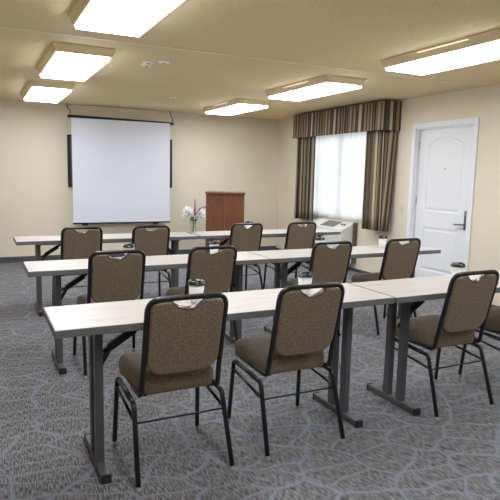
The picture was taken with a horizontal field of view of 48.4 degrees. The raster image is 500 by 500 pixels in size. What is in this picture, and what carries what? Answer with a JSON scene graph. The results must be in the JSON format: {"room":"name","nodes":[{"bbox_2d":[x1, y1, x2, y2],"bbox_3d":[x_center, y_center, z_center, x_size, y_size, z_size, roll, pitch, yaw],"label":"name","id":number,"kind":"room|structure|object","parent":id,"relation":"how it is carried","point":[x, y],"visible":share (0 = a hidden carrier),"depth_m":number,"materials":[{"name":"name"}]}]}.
{"room":"conference room","nodes":[
{"label":"conference room","id":0,"kind":"room"},
{"bbox_2d":[0,100,279,256],"bbox_3d":[-2.510,-1.077,9.014,6.987,2.628,0.160,-3,9,-26],"label":"wall","id":1,"kind":"structure","parent":0,"point":[210,152],"depth_m":9.17,"materials":[{"name":"beige paint"}]},
{"bbox_2d":[67,134,171,187],"bbox_3d":[-2.089,-1.428,9.058,1.700,0.810,0.039,-3,9,-26],"label":"board","id":2,"kind":"object","parent":1,"relation":"attached to","point":[69,137],"visible":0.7,"depth_m":8.71,"materials":[{"name":"black paint"}]},
{"bbox_2d":[0,246,275,262],"bbox_3d":[-2.497,0.095,9.096,6.667,0.085,0.012,-3,9,-26],"label":"baseboard","id":3,"kind":"structure","parent":1,"relation":"attached to","point":[262,248],"depth_m":8.77,"materials":[{"name":"grey rubber"}]},
{"bbox_2d":[0,262,499,499],"bbox_3d":[0.039,0.939,3.968,6.667,0.100,11.576,-3,9,-26],"label":"floor","id":4,"kind":"structure","parent":0,"point":[396,454],"depth_m":3.13,"materials":[{"name":"carpet"}]},
{"bbox_2d":[52,226,102,306],"bbox_3d":[-1.728,0.182,5.614,0.483,0.883,0.516,-3,9,-26],"label":"banquet chair","id":5,"kind":"object","parent":4,"relation":"on","point":[74,244],"visible":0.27,"depth_m":5.37,"materials":[{"name":"brown fabric"}]},
{"bbox_2d":[13,232,198,315],"bbox_3d":[-1.483,0.222,5.887,1.838,0.740,0.463,-3,9,-26],"label":"folding table","id":6,"kind":"object","parent":4,"relation":"on","point":[175,237],"visible":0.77,"depth_m":5.63,"materials":[{"name":"white laminate"}]},
{"bbox_2d":[73,249,145,378],"bbox_3d":[-1.018,0.407,4.069,0.483,0.883,0.516,-3,9,-26],"label":"banquet chair","id":7,"kind":"object","parent":4,"relation":"on","point":[110,279],"visible":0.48,"depth_m":3.84,"materials":[{"name":"brown fabric"}]},
{"bbox_2d":[23,251,270,374],"bbox_3d":[-0.761,0.445,4.357,1.838,0.740,0.463,-3,9,-26],"label":"folding table","id":8,"kind":"object","parent":4,"relation":"on","point":[55,268],"visible":0.68,"depth_m":4.09,"materials":[{"name":"white laminate"}]},
{"bbox_2d":[123,243,135,254],"bbox_3d":[-0.935,0.014,4.309,0.098,0.121,0.098,1,8,-1],"label":"paper cup","id":9,"kind":"object","parent":8,"relation":"on","point":[129,246],"visible":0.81,"depth_m":4.27,"materials":[{"name":"white paper"}]},
{"bbox_2d":[208,240,219,252],"bbox_3d":[-0.300,-0.018,4.641,0.098,0.121,0.098,7,10,37],"label":"paper cup","id":10,"kind":"object","parent":8,"relation":"on","point":[211,242],"visible":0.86,"depth_m":4.61,"materials":[{"name":"white paper"}]},
{"bbox_2d":[131,225,171,296],"bbox_3d":[-1.108,0.158,5.883,0.483,0.883,0.516,-3,9,-26],"label":"banquet chair","id":11,"kind":"object","parent":4,"relation":"on","point":[156,242],"visible":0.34,"depth_m":5.66,"materials":[{"name":"brown fabric"}]},
{"bbox_2d":[112,292,233,492],"bbox_3d":[-0.387,0.602,2.733,0.483,0.883,0.516,-3,9,-26],"label":"banquet chair","id":12,"kind":"object","parent":4,"relation":"on","point":[181,344],"visible":1,"depth_m":2.54,"materials":[{"name":"fabric"}]},
{"bbox_2d":[167,245,237,340],"bbox_3d":[-0.388,0.376,4.392,0.483,0.883,0.516,-3,9,-27],"label":"banquet chair","id":13,"kind":"object","parent":4,"relation":"on","point":[217,269],"visible":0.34,"depth_m":4.17,"materials":[{"name":"brown fabric"}]},
{"bbox_2d":[43,283,394,484],"bbox_3d":[-0.109,0.643,3.005,1.838,0.740,0.463,-3,9,-26],"label":"folding table","id":14,"kind":"object","parent":4,"relation":"on","point":[93,320],"visible":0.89,"depth_m":2.74,"materials":[{"name":"laminate"}]},
{"bbox_2d":[187,279,205,302],"bbox_3d":[-0.283,0.215,2.929,0.098,0.121,0.098,-3,9,-26],"label":"paper cup","id":15,"kind":"object","parent":14,"relation":"on","point":[196,286],"visible":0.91,"depth_m":2.90,"materials":[{"name":"white paper"}]},
{"bbox_2d":[297,271,313,292],"bbox_3d":[0.320,0.186,3.234,0.098,0.121,0.098,3,8,12],"label":"paper cup","id":16,"kind":"object","parent":14,"relation":"on","point":[304,277],"visible":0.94,"depth_m":3.20,"materials":[{"name":"white paper"}]},
{"bbox_2d":[205,191,244,250],"bbox_3d":[-0.403,-0.349,8.785,0.614,1.138,0.455,1,8,-4],"label":"lectern","id":17,"kind":"object","parent":4,"relation":"on","point":[225,209],"visible":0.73,"depth_m":8.55,"materials":[{"name":"brown wood"}]},
{"bbox_2d":[225,223,263,292],"bbox_3d":[-0.143,0.108,6.409,0.483,0.883,0.516,-3,9,-26],"label":"banquet chair","id":18,"kind":"object","parent":4,"relation":"on","point":[243,239],"visible":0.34,"depth_m":6.18,"materials":[{"name":"brown fabric"}]},
{"bbox_2d":[187,228,340,252],"bbox_3d":[0.187,0.147,6.700,1.838,0.740,0.463,-3,9,-26],"label":"folding table","id":19,"kind":"object","parent":4,"relation":"on","point":[209,235],"visible":0.36,"depth_m":6.45,"materials":[{"name":"white laminate"}]},
{"bbox_2d":[181,200,208,232],"bbox_3d":[-0.626,-0.389,6.340,0.336,0.385,0.161,-3,9,-26],"label":"flower vase","id":20,"kind":"object","parent":19,"relation":"on","point":[187,210],"visible":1,"depth_m":6.33,"materials":[{"name":"clear glass"}]},
{"bbox_2d":[227,282,344,460],"bbox_3d":[0.198,0.574,3.032,0.483,0.883,0.516,-3,9,-26],"label":"banquet chair","id":21,"kind":"object","parent":4,"relation":"on","point":[304,325],"visible":1,"depth_m":2.85,"materials":[{"name":"brown fabric"}]},
{"bbox_2d":[263,222,316,289],"bbox_3d":[0.491,0.082,6.695,0.483,0.883,0.516,-3,9,-27],"label":"banquet chair","id":22,"kind":"object","parent":4,"relation":"on","point":[297,237],"visible":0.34,"depth_m":6.47,"materials":[{"name":"brown fabric"}]},
{"bbox_2d":[287,241,351,285],"bbox_3d":[0.572,0.335,4.849,0.483,0.883,0.516,-3,9,-26],"label":"banquet chair","id":23,"kind":"object","parent":4,"relation":"on","point":[327,264],"visible":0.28,"depth_m":4.62,"materials":[{"name":"brown fabric"}]},
{"bbox_2d":[248,244,440,332],"bbox_3d":[0.895,0.371,5.164,1.838,0.740,0.463,-3,9,-26],"label":"folding table","id":24,"kind":"object","parent":4,"relation":"on","point":[281,258],"visible":0.44,"depth_m":4.87,"materials":[{"name":"white laminate"}]},
{"bbox_2d":[314,237,324,243],"bbox_3d":[0.636,-0.058,5.086,0.098,0.121,0.098,-1,8,-14],"label":"paper cup","id":25,"kind":"object","parent":24,"relation":"on","point":[317,239],"visible":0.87,"depth_m":5.05,"materials":[{"name":"white paper"}]},
{"bbox_2d":[378,235,387,247],"bbox_3d":[1.274,-0.080,5.341,0.098,0.121,0.098,5,8,24],"label":"paper cup","id":26,"kind":"object","parent":24,"relation":"on","point":[382,239],"visible":0.98,"depth_m":5.31,"materials":[{"name":"white paper"}]},
{"bbox_2d":[351,238,420,337],"bbox_3d":[1.253,0.303,5.192,0.483,0.883,0.516,-3,9,-26],"label":"banquet chair","id":27,"kind":"object","parent":4,"relation":"on","point":[399,261],"visible":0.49,"depth_m":4.97,"materials":[{"name":"brown fabric"}]},
{"bbox_2d":[349,271,499,415],"bbox_3d":[1.551,0.570,3.804,1.838,0.740,0.463,-3,9,-26],"label":"folding table","id":28,"kind":"object","parent":4,"relation":"on","point":[418,290],"visible":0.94,"depth_m":3.47,"materials":[{"name":"white laminate"}]},
{"bbox_2d":[450,262,465,276],"bbox_3d":[1.386,0.145,3.709,0.098,0.121,0.098,-5,10,-39],"label":"paper cup","id":29,"kind":"object","parent":28,"relation":"on","point":[456,267],"visible":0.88,"depth_m":3.68,"materials":[{"name":"white paper"}]},
{"bbox_2d":[382,270,498,420],"bbox_3d":[1.212,0.528,3.529,0.483,0.883,0.516,-3,9,-26],"label":"banquet chair","id":30,"kind":"object","parent":4,"relation":"on","point":[467,304],"visible":0.89,"depth_m":3.35,"materials":[{"name":"brown fabric"}]},
{"bbox_2d":[458,307,499,377],"bbox_3d":[1.831,0.500,3.830,0.483,0.883,0.516,-3,9,-26],"label":"banquet chair","id":31,"kind":"object","parent":4,"relation":"on","point":[492,325],"visible":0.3,"depth_m":3.79,"materials":[{"name":"black paint"}]},
{"bbox_2d":[0,0,499,119],"bbox_3d":[0.092,-1.565,3.627,6.667,0.100,11.576,-3,9,-26],"label":"ceiling","id":32,"kind":"structure","parent":0,"point":[347,34],"depth_m":4.54,"materials":[{"name":"beige paint"}]},
{"bbox_2d":[21,80,74,102],"bbox_3d":[-2.578,-1.988,7.029,0.500,0.088,1.351,-3,9,-26],"label":"ceiling light","id":33,"kind":"object","parent":32,"relation":"attached to","point":[35,90],"visible":1,"depth_m":6.62,"materials":[{"name":"beige paint"}]},
{"bbox_2d":[24,87,70,102],"bbox_3d":[-2.579,-1.959,7.033,0.427,0.030,1.278,-3,9,-26],"label":"diffuser","id":34,"kind":"object","parent":33,"relation":"attached to","point":[40,94],"depth_m":6.84,"materials":[{"name":"white plastic"}]},
{"bbox_2d":[36,42,115,80],"bbox_3d":[-1.640,-1.710,5.130,0.500,0.088,1.351,-3,9,-26],"label":"ceiling light","id":35,"kind":"object","parent":32,"relation":"attached to","point":[65,61],"visible":1,"depth_m":4.77,"materials":[{"name":"beige paint"}]},
{"bbox_2d":[41,52,109,80],"bbox_3d":[-1.641,-1.681,5.134,0.427,0.030,1.278,-3,9,-26],"label":"diffuser","id":36,"kind":"object","parent":35,"relation":"attached to","point":[76,66],"depth_m":4.91,"materials":[{"name":"white plastic"}]},
{"bbox_2d":[67,104,173,224],"bbox_3d":[-2.047,-1.342,8.960,1.699,1.865,0.069,-3,9,-26],"label":"projection screen","id":37,"kind":"object","parent":32,"relation":"hanging from","point":[121,167],"visible":1,"depth_m":8.93,"materials":[{"name":"fabric"}]},
{"bbox_2d":[69,0,183,36],"bbox_3d":[-0.677,-1.424,3.178,0.500,0.088,1.351,-3,9,-26],"label":"ceiling light","id":38,"kind":"object","parent":32,"relation":"attached to","point":[122,17],"visible":1,"depth_m":3.33,"materials":[{"name":"beige paint"}]},
{"bbox_2d":[143,61,153,63],"bbox_3d":[-0.940,-1.733,5.148,0.100,0.019,0.100,-3,9,-26],"label":"ceiling detector","id":39,"kind":"object","parent":32,"relation":"attached to","point":[144,62],"visible":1,"depth_m":5.12,"materials":[{"name":"plastic"}]},
{"bbox_2d":[158,61,168,63],"bbox_3d":[-0.793,-1.726,5.126,0.100,0.019,0.100,-3,9,-26],"label":"ceiling detector","id":40,"kind":"object","parent":32,"relation":"attached to","point":[160,62],"visible":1,"depth_m":5.09,"materials":[{"name":"plastic"}]},
{"bbox_2d":[203,98,270,114],"bbox_3d":[-0.223,-2.095,8.185,0.500,0.088,1.351,-3,9,-26],"label":"ceiling light","id":41,"kind":"object","parent":32,"relation":"attached to","point":[240,105],"visible":1,"depth_m":7.86,"materials":[{"name":"beige paint"}]},
{"bbox_2d":[206,104,267,114],"bbox_3d":[-0.223,-2.066,8.189,0.427,0.030,1.278,-3,9,-26],"label":"diffuser","id":42,"kind":"object","parent":41,"relation":"attached to","point":[222,109],"depth_m":8.03,"materials":[{"name":"white plastic"}]},
{"bbox_2d":[0,26,486,86],"bbox_3d":[-0.412,-1.662,4.654,6.667,0.006,0.050,-3,9,-26],"label":"trim","id":43,"kind":"structure","parent":32,"relation":"attached to","point":[5,27],"depth_m":4.71,"materials":[{"name":"paint"}]},
{"bbox_2d":[265,75,366,100],"bbox_3d":[0.702,-1.821,6.312,0.500,0.088,1.351,-3,9,-26],"label":"ceiling light","id":44,"kind":"object","parent":32,"relation":"attached to","point":[324,85],"visible":1,"depth_m":6.03,"materials":[{"name":"beige paint"}]},
{"bbox_2d":[269,82,360,100],"bbox_3d":[0.702,-1.792,6.316,0.427,0.030,1.278,-3,9,-26],"label":"diffuser","id":45,"kind":"object","parent":44,"relation":"attached to","point":[309,90],"depth_m":6.14,"materials":[{"name":"white plastic"}]},
{"bbox_2d":[380,28,499,74],"bbox_3d":[1.658,-1.537,4.376,0.500,0.088,1.351,-3,9,-26],"label":"ceiling light","id":46,"kind":"object","parent":32,"relation":"attached to","point":[483,47],"visible":1,"depth_m":4.32,"materials":[{"name":"beige paint"}]},
{"bbox_2d":[276,84,499,305],"bbox_3d":[3.132,-0.451,5.291,0.160,2.628,11.576,-3,9,-26],"label":"wall","id":47,"kind":"structure","parent":0,"point":[482,102],"depth_m":6.71,"materials":[{"name":"beige paint"}]},
{"bbox_2d":[304,218,357,263],"bbox_3d":[1.235,-0.163,8.721,0.267,0.615,1.095,-3,9,-26],"label":"air conditioner","id":48,"kind":"object","parent":47,"relation":"attached to","point":[348,230],"visible":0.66,"depth_m":8.34,"materials":[{"name":"beige plastic"}]},
{"bbox_2d":[320,220,341,226],"bbox_3d":[1.263,-0.414,8.650,0.168,0.073,0.360,-3,9,-26],"label":"grille","id":49,"kind":"object","parent":48,"relation":"attached to","point":[329,223],"depth_m":8.64,"materials":[{"name":"grey metal"}]},
{"bbox_2d":[313,131,365,221],"bbox_3d":[1.393,-1.198,8.525,0.029,1.435,1.850,-3,9,-26],"label":"sheer curtain","id":50,"kind":"object","parent":47,"relation":"hanging from","point":[339,158],"visible":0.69,"depth_m":8.54,"materials":[{"name":"fabric"}]},
{"bbox_2d":[293,100,401,138],"bbox_3d":[1.349,-1.910,8.306,0.285,0.377,2.356,-3,9,-26],"label":"valance","id":51,"kind":"object","parent":47,"relation":"attached to","point":[384,114],"visible":1,"depth_m":7.85,"materials":[{"name":"fabric"}]},
{"bbox_2d":[294,136,315,220],"bbox_3d":[0.887,-1.301,9.225,0.176,1.580,0.662,0,8,-11],"label":"drape","id":52,"kind":"object","parent":51,"relation":"hanging from","point":[305,162],"visible":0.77,"depth_m":9.17,"materials":[{"name":"brown fabric"}]},
{"bbox_2d":[361,130,397,231],"bbox_3d":[1.733,-1.058,7.570,0.166,1.580,0.500,-5,10,-40],"label":"drape","id":53,"kind":"object","parent":51,"relation":"hanging from","point":[380,151],"visible":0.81,"depth_m":7.50,"materials":[{"name":"brown fabric"}]},
{"bbox_2d":[276,248,499,307],"bbox_3d":[3.032,0.732,5.408,0.012,0.050,11.564,-3,9,-26],"label":"baseboard","id":54,"kind":"structure","parent":47,"relation":"attached to","point":[349,268],"depth_m":8.27,"materials":[{"name":"grey rubber"}]},
{"bbox_2d":[400,205,403,213],"bbox_3d":[2.011,-0.542,7.381,0.015,0.116,0.072,-3,9,-26],"label":"light switch","id":55,"kind":"object","parent":47,"relation":"attached to","point":[401,206],"visible":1,"depth_m":7.37,"materials":[{"name":"beige plastic"}]},
{"bbox_2d":[406,117,479,277],"bbox_3d":[2.361,-0.511,6.825,0.158,2.103,1.051,-3,9,-26],"label":"door","id":56,"kind":"structure","parent":47,"relation":"in","point":[444,163],"depth_m":6.79,"materials":[{"name":"white paint"}]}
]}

